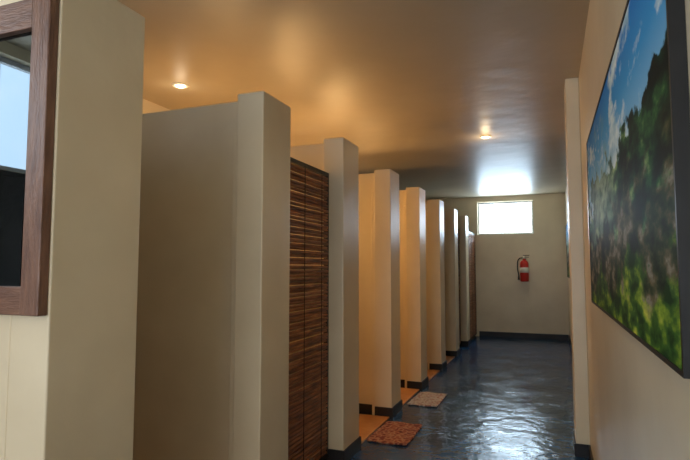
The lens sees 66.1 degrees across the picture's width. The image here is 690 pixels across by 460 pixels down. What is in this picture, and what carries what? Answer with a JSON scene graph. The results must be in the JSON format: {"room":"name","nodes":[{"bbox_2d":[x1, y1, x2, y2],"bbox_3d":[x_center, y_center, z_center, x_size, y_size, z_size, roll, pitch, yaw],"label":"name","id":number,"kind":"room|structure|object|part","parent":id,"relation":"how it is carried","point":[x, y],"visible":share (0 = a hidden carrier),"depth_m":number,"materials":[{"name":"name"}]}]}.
{"room":"public restroom","nodes":[
{"label":"public restroom","id":0,"kind":"room"},
{"bbox_2d":[0,0,144,459],"bbox_3d":[-1.655,0.362,2.050,1.820,2.290,0.360,-2,-4,21],"label":"wall","id":1,"kind":"structure","parent":0,"point":[67,374],"depth_m":1.70,"materials":[{"name":"beige paint"}]},
{"bbox_2d":[0,0,59,315],"bbox_3d":[-1.332,-0.220,1.753,0.965,0.970,0.034,-2,-4,21],"label":"wall mirror","id":2,"kind":"object","parent":1,"relation":"attached to","point":[28,28],"visible":1,"depth_m":1.60,"materials":[{"name":"brown wood"}]},
{"bbox_3d":[-1.328,-0.222,1.763,0.825,0.825,0.008,-2,-4,21],"label":"glass","id":3,"kind":"part","parent":2,"relation":"part of","materials":[{"name":"grey mirror"}]},
{"bbox_2d":[142,99,168,113],"bbox_3d":[-1.543,0.324,5.079,0.150,2.800,13.580,-2,-4,21],"label":"wall","id":4,"kind":"structure","parent":0,"point":[148,107],"depth_m":4.60,"materials":[{"name":"beige paint"}]},
{"bbox_2d":[324,339,470,459],"bbox_3d":[-0.156,1.736,5.818,1.832,0.090,8.660,-2,-4,21],"label":"baseboard","id":5,"kind":"structure","parent":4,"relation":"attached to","point":[353,448],"depth_m":4.93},
{"bbox_2d":[133,91,290,459],"bbox_3d":[-1.218,0.443,3.174,1.820,2.290,0.315,-2,-4,21],"label":"wall","id":6,"kind":"structure","parent":0,"point":[212,361],"depth_m":2.89,"materials":[{"name":"beige paint"}]},
{"bbox_2d":[289,137,358,449],"bbox_3d":[-0.800,0.510,4.253,1.820,2.310,0.330,-2,-4,21],"label":"wall","id":7,"kind":"structure","parent":0,"point":[338,157],"depth_m":3.85,"materials":[{"name":"beige paint"}]},
{"bbox_2d":[288,157,328,459],"bbox_3d":[-0.275,0.561,3.419,0.037,2.010,0.826,-2,-4,21],"label":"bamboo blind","id":8,"kind":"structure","parent":7,"relation":"attached to","point":[292,160],"depth_m":3.49,"materials":[{"name":"brown wood"}]},
{"bbox_3d":[-0.274,0.566,3.418,0.033,1.948,0.781,-2,-4,21],"label":"slats","id":9,"kind":"part","parent":8,"relation":"part of","materials":[{"name":"brown wood"}]},
{"bbox_2d":[303,166,321,459],"bbox_3d":[-0.261,0.561,3.414,0.003,1.970,0.557,-2,-4,21],"label":"binding","id":10,"kind":"object","parent":8,"relation":"attached to","point":[305,166],"visible":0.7,"depth_m":3.48,"materials":[{"name":"brown fabric"}]},
{"bbox_2d":[117,0,589,199],"bbox_3d":[0.159,-1.179,4.527,3.900,0.120,13.980,-2,-4,21],"label":"ceiling","id":11,"kind":"structure","parent":0,"point":[415,85],"depth_m":3.88,"materials":[{"name":"paint"}]},
{"bbox_2d":[172,82,188,88],"bbox_3d":[-1.300,-1.136,4.187,0.132,0.014,0.132,-2,-4,21],"label":"recessed light","id":12,"kind":"object","parent":11,"relation":"in","point":[179,85],"visible":1,"depth_m":4.17,"materials":[{"name":"beige"}]},
{"bbox_3d":[-1.300,-1.135,4.187,0.078,0.012,0.078,-2,-4,21],"label":"bulb","id":13,"kind":"part","parent":12,"relation":"part of","materials":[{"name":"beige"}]},
{"bbox_2d":[479,135,491,138],"bbox_3d":[1.544,-1.018,5.827,0.132,0.014,0.132,-2,-4,21],"label":"recessed light","id":14,"kind":"object","parent":11,"relation":"in","point":[483,136],"visible":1,"depth_m":5.81,"materials":[{"name":"beige"}]},
{"bbox_2d":[359,169,400,414],"bbox_3d":[-0.366,0.601,5.373,1.820,2.290,0.315,-2,-4,21],"label":"wall","id":15,"kind":"structure","parent":0,"point":[379,235],"depth_m":4.99,"materials":[{"name":"beige paint"}]},
{"bbox_2d":[399,187,426,387],"bbox_3d":[0.060,0.680,6.472,1.820,2.290,0.315,-2,-4,21],"label":"wall","id":16,"kind":"structure","parent":0,"point":[412,219],"depth_m":6.06,"materials":[{"name":"beige paint"}]},
{"bbox_2d":[425,199,445,368],"bbox_3d":[0.486,0.758,7.571,1.820,2.290,0.315,-2,-4,21],"label":"wall","id":17,"kind":"structure","parent":0,"point":[434,209],"depth_m":7.15,"materials":[{"name":"beige paint"}]},
{"bbox_2d":[444,208,458,350],"bbox_3d":[0.913,0.837,8.670,1.820,2.290,0.315,-2,-4,21],"label":"wall","id":18,"kind":"structure","parent":0,"point":[450,215],"depth_m":8.24,"materials":[{"name":"beige paint"}]},
{"bbox_2d":[457,215,469,340],"bbox_3d":[1.339,0.916,9.769,1.820,2.290,0.315,-2,-4,21],"label":"wall","id":19,"kind":"structure","parent":0,"point":[463,219],"depth_m":9.34,"materials":[{"name":"beige paint"}]},
{"bbox_2d":[458,229,460,344],"bbox_3d":[1.861,0.956,8.929,0.036,2.010,0.856,-2,-4,21],"label":"door","id":20,"kind":"structure","parent":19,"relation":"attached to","point":[458,229],"depth_m":9.24,"materials":[{"name":"brown wood"}]},
{"bbox_2d":[458,240,459,319],"bbox_3d":[1.875,0.956,8.923,0.003,1.970,0.577,-2,-4,21],"label":"binding","id":21,"kind":"object","parent":20,"relation":"attached to","point":[458,240],"visible":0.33,"depth_m":9.20,"materials":[{"name":"brown wood"}]},
{"bbox_3d":[1.862,0.956,8.928,0.033,1.958,0.811,-2,-4,21],"label":"slats","id":22,"kind":"part","parent":20,"relation":"part of","materials":[{"name":"brown wood"}]},
{"bbox_2d":[468,231,476,338],"bbox_3d":[2.420,1.043,10.147,0.037,2.010,1.176,-2,-4,21],"label":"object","id":23,"kind":"object","parent":19,"relation":"attached to","point":[468,231],"depth_m":10.23,"materials":[{"name":"brown wood"}]},
{"bbox_2d":[468,234,475,323],"bbox_3d":[2.434,1.043,10.142,0.003,1.970,0.790,-2,-4,21],"label":"binding","id":24,"kind":"object","parent":23,"relation":"attached to","point":[468,234],"visible":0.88,"depth_m":10.12,"materials":[{"name":"brown wood"}]},
{"bbox_3d":[2.420,1.043,10.147,0.035,1.959,1.130,-2,-4,21],"label":"slats","id":25,"kind":"part","parent":23,"relation":"part of","materials":[{"name":"brown wood"}]},
{"bbox_2d":[350,336,588,459],"bbox_3d":[0.159,1.733,4.318,3.900,0.120,13.980,-2,-4,21],"label":"floor","id":26,"kind":"structure","parent":0,"point":[506,398],"depth_m":5.04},
{"bbox_2d":[359,414,388,443],"bbox_3d":[-0.580,1.699,4.768,1.800,0.012,0.794,-2,-4,21],"label":"floor","id":27,"kind":"structure","parent":26,"relation":"on","point":[368,424],"depth_m":4.60,"materials":[{"name":"brown wood"}]},
{"bbox_2d":[367,421,421,445],"bbox_3d":[0.420,1.666,4.361,0.328,0.018,0.570,-2,-4,21],"label":"door mat","id":28,"kind":"object","parent":26,"relation":"on","point":[391,432],"visible":1,"depth_m":4.32,"materials":[{"name":"brown fabric"}]},
{"bbox_2d":[401,388,418,405],"bbox_3d":[-0.153,1.778,5.867,1.800,0.012,0.794,-2,-4,21],"label":"floor","id":29,"kind":"structure","parent":26,"relation":"on","point":[406,393],"depth_m":5.71,"materials":[{"name":"brown wood"}]},
{"bbox_2d":[408,392,446,406],"bbox_3d":[0.858,1.746,5.476,0.298,0.018,0.572,-2,-4,21],"label":"door mat","id":30,"kind":"object","parent":26,"relation":"on","point":[425,399],"visible":1,"depth_m":5.43,"materials":[{"name":"beige fabric"}]},
{"bbox_2d":[427,369,439,380],"bbox_3d":[0.273,1.857,6.966,1.800,0.012,0.794,-2,-4,21],"label":"floor","id":31,"kind":"structure","parent":26,"relation":"on","point":[431,373],"depth_m":6.80,"materials":[{"name":"brown wood"}]},
{"bbox_2d":[446,356,454,363],"bbox_3d":[0.699,1.936,8.065,1.800,0.012,0.794,-2,-4,21],"label":"floor","id":32,"kind":"structure","parent":26,"relation":"on","point":[448,358],"depth_m":7.92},
{"bbox_2d":[425,193,568,335],"bbox_3d":[2.636,0.735,10.809,3.500,2.800,0.150,-2,-4,21],"label":"wall","id":33,"kind":"structure","parent":0,"point":[504,303],"depth_m":10.38,"materials":[{"name":"beige paint"}]},
{"bbox_2d":[478,201,533,234],"bbox_3d":[3.228,-0.237,10.676,1.070,0.660,0.040,-2,-4,21],"label":"frame","id":34,"kind":"object","parent":33,"relation":"attached to","point":[531,202],"visible":0.88,"depth_m":10.67,"materials":[{"name":"metal"}]},
{"bbox_2d":[517,255,528,281],"bbox_3d":[3.481,0.743,10.303,0.207,0.512,0.185,2,-5,-29],"label":"fire extinguisher","id":35,"kind":"object","parent":33,"relation":"attached to","point":[524,266],"visible":1,"depth_m":10.23,"materials":[{"name":"red metal"}]},
{"bbox_2d":[479,331,568,339],"bbox_3d":[3.457,2.052,10.307,1.645,0.100,0.015,-2,-4,21],"label":"baseboard","id":36,"kind":"structure","parent":33,"relation":"attached to","point":[481,333],"depth_m":10.29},
{"bbox_2d":[564,78,589,444],"bbox_3d":[1.778,0.252,4.071,0.095,2.800,0.310,-2,-4,21],"label":"pillar","id":37,"kind":"structure","parent":0,"point":[571,88],"depth_m":3.94,"materials":[{"name":"beige paint"}]},
{"bbox_2d":[565,0,689,459],"bbox_3d":[1.854,0.230,3.768,0.265,2.800,13.580,-2,-4,21],"label":"wall","id":38,"kind":"structure","parent":0,"point":[639,406],"depth_m":2.07,"materials":[{"name":"beige paint"}]},
{"bbox_2d":[566,222,569,277],"bbox_3d":[3.585,0.317,8.476,0.027,0.900,2.000,-2,-4,21],"label":"landscape painting","id":39,"kind":"object","parent":38,"relation":"attached to","point":[567,239],"visible":0.47,"depth_m":8.83,"materials":[{"name":"fabric"}]},
{"bbox_2d":[569,336,593,459],"bbox_3d":[1.708,1.585,3.720,0.172,0.090,13.565,-2,-4,21],"label":"baseboard","id":40,"kind":"structure","parent":38,"relation":"attached to","point":[580,450],"depth_m":3.82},
{"bbox_2d":[586,0,689,378],"bbox_3d":[0.984,-0.120,1.946,0.027,0.893,2.185,-2,-4,21],"label":"landscape painting","id":41,"kind":"object","parent":38,"relation":"attached to","point":[638,142],"visible":1,"depth_m":1.22,"materials":[{"name":"fabric"}]}
]}

